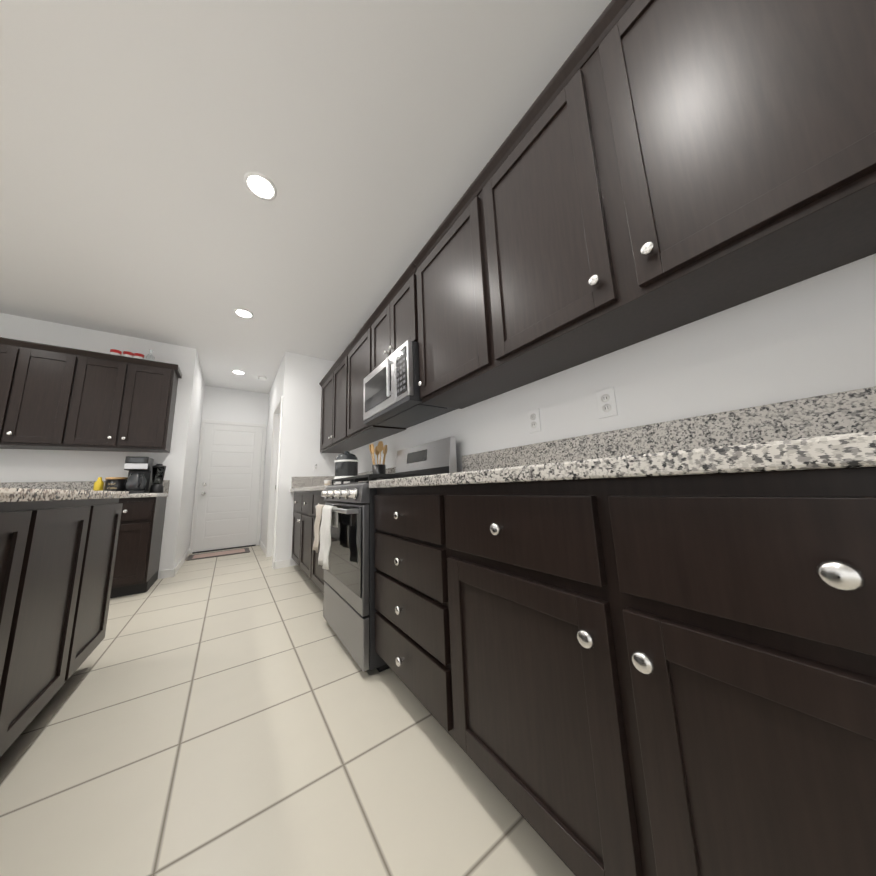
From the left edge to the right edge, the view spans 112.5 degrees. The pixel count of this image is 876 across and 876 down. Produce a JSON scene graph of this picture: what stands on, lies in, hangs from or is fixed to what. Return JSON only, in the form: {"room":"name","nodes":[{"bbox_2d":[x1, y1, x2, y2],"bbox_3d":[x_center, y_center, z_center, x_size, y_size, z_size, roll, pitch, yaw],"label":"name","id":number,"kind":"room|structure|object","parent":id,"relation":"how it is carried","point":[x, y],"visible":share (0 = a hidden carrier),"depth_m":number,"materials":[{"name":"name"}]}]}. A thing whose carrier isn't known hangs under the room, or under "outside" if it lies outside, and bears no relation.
{"room":"kitchen","nodes":[
{"label":"kitchen","id":0,"kind":"room"},
{"bbox_2d":[0,313,185,578],"bbox_3d":[-5.011,0.061,2.091,4.697,2.690,0.100,4,-11,-35],"label":"wall","id":1,"kind":"structure","parent":0,"point":[24,465],"depth_m":3.02,"materials":[{"name":"white paint"}]},
{"bbox_2d":[0,337,91,450],"bbox_3d":[-3.873,-0.390,2.720,0.822,0.954,0.328,4,-11,-35],"label":"upper cabinet","id":2,"kind":"object","parent":1,"relation":"attached to","point":[52,397],"depth_m":2.69,"materials":[{"name":"brown wood"}]},
{"bbox_2d":[76,351,179,452],"bbox_3d":[-3.329,-0.348,3.099,0.771,0.954,0.328,4,-11,-35],"label":"upper cabinet","id":3,"kind":"object","parent":1,"relation":"attached to","point":[128,405],"depth_m":3.01,"materials":[{"name":"brown wood"}]},
{"bbox_2d":[109,349,121,355],"bbox_3d":[-3.416,-0.877,3.098,0.086,0.095,0.086,4,-11,-35],"label":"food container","id":4,"kind":"object","parent":3,"relation":"on","point":[115,352],"visible":0.38,"depth_m":3.07,"materials":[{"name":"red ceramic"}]},
{"bbox_2d":[122,351,133,357],"bbox_3d":[-3.338,-0.871,3.152,0.086,0.095,0.086,4,-11,-35],"label":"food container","id":5,"kind":"object","parent":3,"relation":"on","point":[127,354],"visible":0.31,"depth_m":3.12,"materials":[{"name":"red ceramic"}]},
{"bbox_2d":[133,353,143,358],"bbox_3d":[-3.272,-0.866,3.198,0.086,0.095,0.086,4,-11,-35],"label":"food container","id":6,"kind":"object","parent":3,"relation":"on","point":[138,355],"visible":0.4,"depth_m":3.17,"materials":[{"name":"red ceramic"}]},
{"bbox_2d":[146,350,154,360],"bbox_3d":[-3.200,-0.898,3.256,0.070,0.171,0.070,4,-11,-35],"label":"glass bottle","id":7,"kind":"object","parent":3,"relation":"on","point":[150,356],"visible":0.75,"depth_m":3.24,"materials":[{"name":"white"}]},
{"bbox_2d":[160,569,174,578],"bbox_3d":[-2.963,1.487,3.205,0.119,0.085,0.012,4,-11,-35],"label":"baseboard","id":8,"kind":"structure","parent":1,"relation":"attached to","point":[168,573],"depth_m":3.20,"materials":[{"name":"white"}]},
{"bbox_2d":[162,347,204,569],"bbox_3d":[-3.460,0.323,4.041,0.100,2.690,1.540,4,-11,-35],"label":"wall","id":9,"kind":"structure","parent":0,"point":[179,518],"depth_m":3.56,"materials":[{"name":"white paint"}]},
{"bbox_2d":[173,548,189,576],"bbox_3d":[-3.361,1.610,3.856,0.012,0.085,1.552,4,-11,-35],"label":"baseboard","id":10,"kind":"structure","parent":9,"relation":"attached to","point":[181,562],"depth_m":3.70,"materials":[{"name":"white"}]},
{"bbox_2d":[189,386,268,551],"bbox_3d":[-3.193,0.507,5.215,1.903,2.690,0.100,4,-11,-35],"label":"wall","id":11,"kind":"structure","parent":0,"point":[226,404],"depth_m":5.10,"materials":[{"name":"white paint"}]},
{"bbox_2d":[190,419,265,553],"bbox_3d":[-3.448,0.755,4.873,0.916,2.109,0.080,4,-11,-35],"label":"entry door","id":12,"kind":"structure","parent":11,"relation":"in","point":[228,492],"depth_m":4.87,"materials":[{"name":"white wood"}]},
{"bbox_2d":[261,375,279,556],"bbox_3d":[-2.697,0.416,4.781,0.130,2.690,1.195,4,-11,-35],"label":"wall","id":13,"kind":"structure","parent":0,"point":[272,401],"depth_m":4.51,"materials":[{"name":"white paint"}]},
{"bbox_2d":[259,540,265,554],"bbox_3d":[-2.726,1.701,4.556,0.012,0.085,1.124,4,-11,-35],"label":"baseboard","id":14,"kind":"structure","parent":13,"relation":"attached to","point":[262,546],"depth_m":4.47,"materials":[{"name":"white"}]},
{"bbox_2d":[266,396,282,567],"bbox_3d":[-2.204,0.555,3.928,0.018,2.100,0.820,4,-11,-35],"label":"door frame","id":15,"kind":"structure","parent":13,"relation":"attached to","point":[280,401],"depth_m":3.74,"materials":[{"name":"white wood"}]},
{"bbox_2d":[275,357,283,413],"bbox_3d":[-2.193,-0.737,4.185,0.130,0.650,0.700,4,-11,-35],"label":"lintel","id":16,"kind":"object","parent":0,"point":[279,390],"visible":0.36,"depth_m":4.14,"materials":[{"name":"white paint"}]},
{"bbox_2d":[0,545,574,875],"bbox_3d":[-2.167,0.937,-0.501,6.700,0.100,10.340,4,-11,-35],"label":"floor","id":17,"kind":"structure","parent":0,"point":[242,714],"depth_m":0.97,"materials":[{"name":"tile"}]},
{"bbox_2d":[0,496,127,756],"bbox_3d":[-1.463,0.573,0.456,0.900,0.876,2.460,4,-11,-35],"label":"kitchen island","id":18,"kind":"object","parent":17,"relation":"on","point":[58,548],"depth_m":1.07,"materials":[{"name":"black wood"}]},
{"bbox_2d":[0,488,127,495],"bbox_3d":[-1.603,0.114,0.445,1.100,0.038,2.520,4,-11,-35],"label":"island countertop","id":19,"kind":"structure","parent":18,"relation":"on","point":[3,491],"depth_m":1.01,"materials":[{"name":"grey stone"}]},
{"bbox_2d":[110,497,166,597],"bbox_3d":[-3.205,1.019,2.744,0.834,0.876,0.618,4,-11,-35],"label":"base cabinet","id":20,"kind":"object","parent":17,"relation":"on","point":[137,558],"visible":0.31,"depth_m":2.68,"materials":[{"name":"black wood"}]},
{"bbox_2d":[0,480,169,497],"bbox_3d":[-3.886,0.444,2.354,2.485,0.183,0.642,4,-11,-35],"label":"countertop","id":21,"kind":"structure","parent":20,"relation":"on","point":[82,485],"depth_m":2.84,"materials":[{"name":"stone"}]},
{"bbox_2d":[93,477,103,490],"bbox_3d":[-3.362,0.478,2.900,0.066,0.176,0.066,4,-11,-35],"label":"bottle","id":22,"kind":"object","parent":21,"relation":"on","point":[99,484],"visible":0.73,"depth_m":2.89,"materials":[{"name":"yellow plastic"}]},
{"bbox_2d":[104,477,126,490],"bbox_3d":[-3.237,0.482,2.938,0.154,0.170,0.154,4,-11,-35],"label":"canister","id":23,"kind":"object","parent":21,"relation":"on","point":[114,483],"visible":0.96,"depth_m":2.89,"materials":[{"name":"black plastic"}]},
{"bbox_2d":[124,456,153,493],"bbox_3d":[-3.086,0.387,3.010,0.169,0.370,0.287,4,-11,-35],"label":"coffee maker","id":24,"kind":"object","parent":21,"relation":"on","point":[139,478],"visible":0.81,"depth_m":2.94,"materials":[{"name":"black plastic"}]},
{"bbox_2d":[149,464,165,492],"bbox_3d":[-2.990,0.432,3.124,0.110,0.311,0.110,4,-11,-35],"label":"blender","id":25,"kind":"object","parent":21,"relation":"on","point":[158,472],"visible":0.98,"depth_m":3.09,"materials":[{"name":"black plastic"}]},
{"bbox_2d":[186,548,249,560],"bbox_3d":[-3.264,1.731,4.381,0.740,0.010,0.440,4,-11,-35],"label":"doormat","id":26,"kind":"object","parent":17,"relation":"on","point":[216,554],"visible":1,"depth_m":4.34,"materials":[{"name":"brown fabric"}]},
{"bbox_2d":[291,491,306,569],"bbox_3d":[-1.185,1.015,3.194,0.665,0.876,1.266,4,-11,-35],"label":"base cabinet","id":27,"kind":"object","parent":17,"relation":"on","point":[300,497],"depth_m":3.16,"materials":[{"name":"black wood"}]},
{"bbox_2d":[303,490,330,593],"bbox_3d":[-0.701,0.884,2.515,0.665,0.876,0.718,4,-11,-35],"label":"base cabinet","id":28,"kind":"object","parent":17,"relation":"on","point":[304,556],"depth_m":2.61,"materials":[{"name":"black wood"}]},
{"bbox_2d":[290,467,395,491],"bbox_3d":[-1.041,0.449,3.051,0.663,0.183,1.838,4,-11,-35],"label":"countertop","id":29,"kind":"structure","parent":28,"relation":"on","point":[314,483],"depth_m":3.65,"materials":[{"name":"stone"}]},
{"bbox_2d":[334,451,358,484],"bbox_3d":[-0.957,0.317,3.036,0.242,0.353,0.286,4,-11,-35],"label":"steamer","id":30,"kind":"object","parent":29,"relation":"on","point":[346,463],"visible":0.81,"depth_m":2.93,"materials":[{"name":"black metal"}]},
{"bbox_2d":[369,441,386,473],"bbox_3d":[-0.520,0.222,2.591,0.163,0.363,0.181,4,-11,-35],"label":"utensil crock","id":31,"kind":"object","parent":29,"relation":"on","point":[379,468],"visible":0.65,"depth_m":2.55,"materials":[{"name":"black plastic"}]},
{"bbox_3d":[-1.311,0.577,3.477,0.163,0.012,0.262,4,-11,-35],"label":"wood tray","id":32,"kind":"object","parent":29,"relation":"on","visible":0},
{"bbox_2d":[324,480,330,484],"bbox_3d":[-1.324,0.539,3.499,0.074,0.070,0.074,4,-11,-35],"label":"cup","id":33,"kind":"object","parent":32,"relation":"on","point":[326,482],"visible":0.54,"depth_m":3.48,"materials":[{"name":"white ceramic"}]},
{"bbox_2d":[313,437,456,671],"bbox_3d":[-0.350,0.614,1.899,0.768,1.180,0.760,4,-11,-35],"label":"range","id":34,"kind":"object","parent":17,"relation":"on","point":[344,532],"visible":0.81,"depth_m":1.63,"materials":[{"name":"silver metal"}]},
{"bbox_2d":[374,486,429,711],"bbox_3d":[0.108,0.655,1.318,0.676,0.876,0.686,4,-11,-35],"label":"base cabinet","id":35,"kind":"object","parent":17,"relation":"on","point":[400,552],"depth_m":1.20,"materials":[{"name":"black wood"}]},
{"bbox_2d":[422,467,875,875],"bbox_3d":[0.590,0.524,0.643,0.676,0.876,1.144,4,-11,-35],"label":"base cabinet","id":36,"kind":"object","parent":17,"relation":"on","point":[672,675],"depth_m":0.47,"materials":[{"name":"black wood"}]},
{"bbox_2d":[369,386,875,487],"bbox_3d":[0.682,-0.028,0.573,0.674,0.183,2.760,4,-11,-35],"label":"countertop","id":37,"kind":"structure","parent":36,"relation":"on","point":[833,430],"depth_m":0.72,"materials":[{"name":"stone"}]},
{"bbox_2d":[0,0,611,393],"bbox_3d":[-2.273,-1.813,-0.046,6.700,0.100,10.340,4,-11,-35],"label":"ceiling","id":38,"kind":"structure","parent":0,"point":[139,139],"depth_m":1.57,"materials":[{"name":"white paint"}]},
{"bbox_2d":[232,370,244,374],"bbox_3d":[-3.018,-0.992,4.423,0.170,0.006,0.170,4,-11,-35],"label":"recessed light","id":39,"kind":"object","parent":38,"relation":"in","point":[238,372],"visible":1,"depth_m":4.43,"materials":[{"name":"white"}]},
{"bbox_2d":[234,309,253,318],"bbox_3d":[-1.983,-1.269,2.989,0.170,0.006,0.170,4,-11,-35],"label":"recessed light","id":40,"kind":"object","parent":38,"relation":"in","point":[244,313],"visible":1,"depth_m":2.99,"materials":[{"name":"white"}]},
{"bbox_2d":[244,172,276,200],"bbox_3d":[-1.065,-1.508,1.758,0.170,0.006,0.170,4,-11,-35],"label":"recessed light","id":41,"kind":"object","parent":38,"relation":"in","point":[260,186],"visible":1,"depth_m":1.75,"materials":[{"name":"white"}]},
{"bbox_2d":[258,376,266,380],"bbox_3d":[-2.801,-0.947,4.668,0.120,0.032,0.120,4,-11,-35],"label":"smoke detector","id":42,"kind":"object","parent":38,"relation":"attached to","point":[262,378],"visible":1,"depth_m":4.64,"materials":[{"name":"white plastic"}]},
{"bbox_2d":[275,351,341,565],"bbox_3d":[-1.615,0.227,3.895,0.865,2.690,0.100,4,-11,-35],"label":"wall","id":43,"kind":"structure","parent":0,"point":[303,377],"depth_m":3.79,"materials":[{"name":"white paint"}]},
{"bbox_2d":[274,559,290,568],"bbox_3d":[-1.827,1.480,3.432,0.172,0.085,0.012,4,-11,-35],"label":"baseboard","id":44,"kind":"structure","parent":43,"relation":"attached to","point":[282,564],"depth_m":3.43,"materials":[{"name":"white"}]},
{"bbox_2d":[313,462,318,470],"bbox_3d":[-1.593,0.371,3.816,0.070,0.114,0.008,4,-11,-35],"label":"outlet","id":45,"kind":"object","parent":43,"relation":"attached to","point":[315,466],"visible":1,"depth_m":3.81,"materials":[{"name":"white plastic"}]},
{"bbox_2d":[349,253,875,472],"bbox_3d":[1.017,-0.385,0.804,0.214,2.690,8.181,4,-11,-35],"label":"wall","id":46,"kind":"structure","parent":0,"point":[814,336],"depth_m":0.93,"materials":[{"name":"white paint"}]},
{"bbox_2d":[319,353,369,452],"bbox_3d":[-1.106,-0.366,3.510,0.348,0.954,1.271,4,-11,-35],"label":"upper cabinet","id":47,"kind":"object","parent":46,"relation":"attached to","point":[331,434],"depth_m":3.42,"materials":[{"name":"brown wood"}]},
{"bbox_2d":[343,319,405,442],"bbox_3d":[-0.625,-0.496,2.835,0.348,0.954,0.719,4,-11,-35],"label":"upper cabinet","id":48,"kind":"object","parent":46,"relation":"attached to","point":[344,428],"depth_m":2.76,"materials":[{"name":"brown wood"}]},
{"bbox_2d":[369,261,418,370],"bbox_3d":[-0.231,-0.809,2.255,0.362,0.557,0.764,4,-11,-35],"label":"upper cabinet","id":49,"kind":"object","parent":46,"relation":"attached to","point":[393,318],"visible":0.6,"depth_m":2.10,"materials":[{"name":"brown wood"}]},
{"bbox_2d":[363,340,457,427],"bbox_3d":[-0.247,-0.342,2.154,0.443,0.384,0.758,4,-11,-35],"label":"microwave","id":50,"kind":"object","parent":49,"relation":"attached to","point":[391,394],"visible":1,"depth_m":1.95,"materials":[{"name":"grey metal"}]},
{"bbox_2d":[413,198,516,408],"bbox_3d":[0.187,-0.726,1.635,0.359,0.954,0.691,4,-11,-35],"label":"upper cabinet","id":51,"kind":"object","parent":46,"relation":"attached to","point":[443,321],"depth_m":1.61,"materials":[{"name":"brown wood"}]},
{"bbox_2d":[527,408,540,432],"bbox_3d":[0.475,-0.085,1.451,0.008,0.114,0.070,4,-11,-35],"label":"electrical outlet","id":52,"kind":"object","parent":46,"relation":"attached to","point":[534,424],"visible":1,"depth_m":1.45,"materials":[{"name":"white plastic"}]},
{"bbox_2d":[461,46,660,387],"bbox_3d":[0.470,-0.803,1.237,0.359,0.954,0.610,4,-11,-35],"label":"upper cabinet","id":53,"kind":"object","parent":46,"relation":"attached to","point":[541,301],"depth_m":1.11,"materials":[{"name":"brown wood"}]},
{"bbox_2d":[596,387,617,418],"bbox_3d":[0.672,-0.139,1.168,0.008,0.114,0.070,4,-11,-35],"label":"electrical outlet","id":54,"kind":"object","parent":46,"relation":"attached to","point":[606,402],"visible":1,"depth_m":1.16,"materials":[{"name":"white plastic"}]},
{"bbox_2d":[577,0,875,333],"bbox_3d":[0.822,-0.898,0.744,0.359,0.954,0.616,4,-11,-35],"label":"upper cabinet","id":55,"kind":"object","parent":46,"relation":"attached to","point":[652,168],"depth_m":0.69,"materials":[{"name":"brown wood"}]}
]}

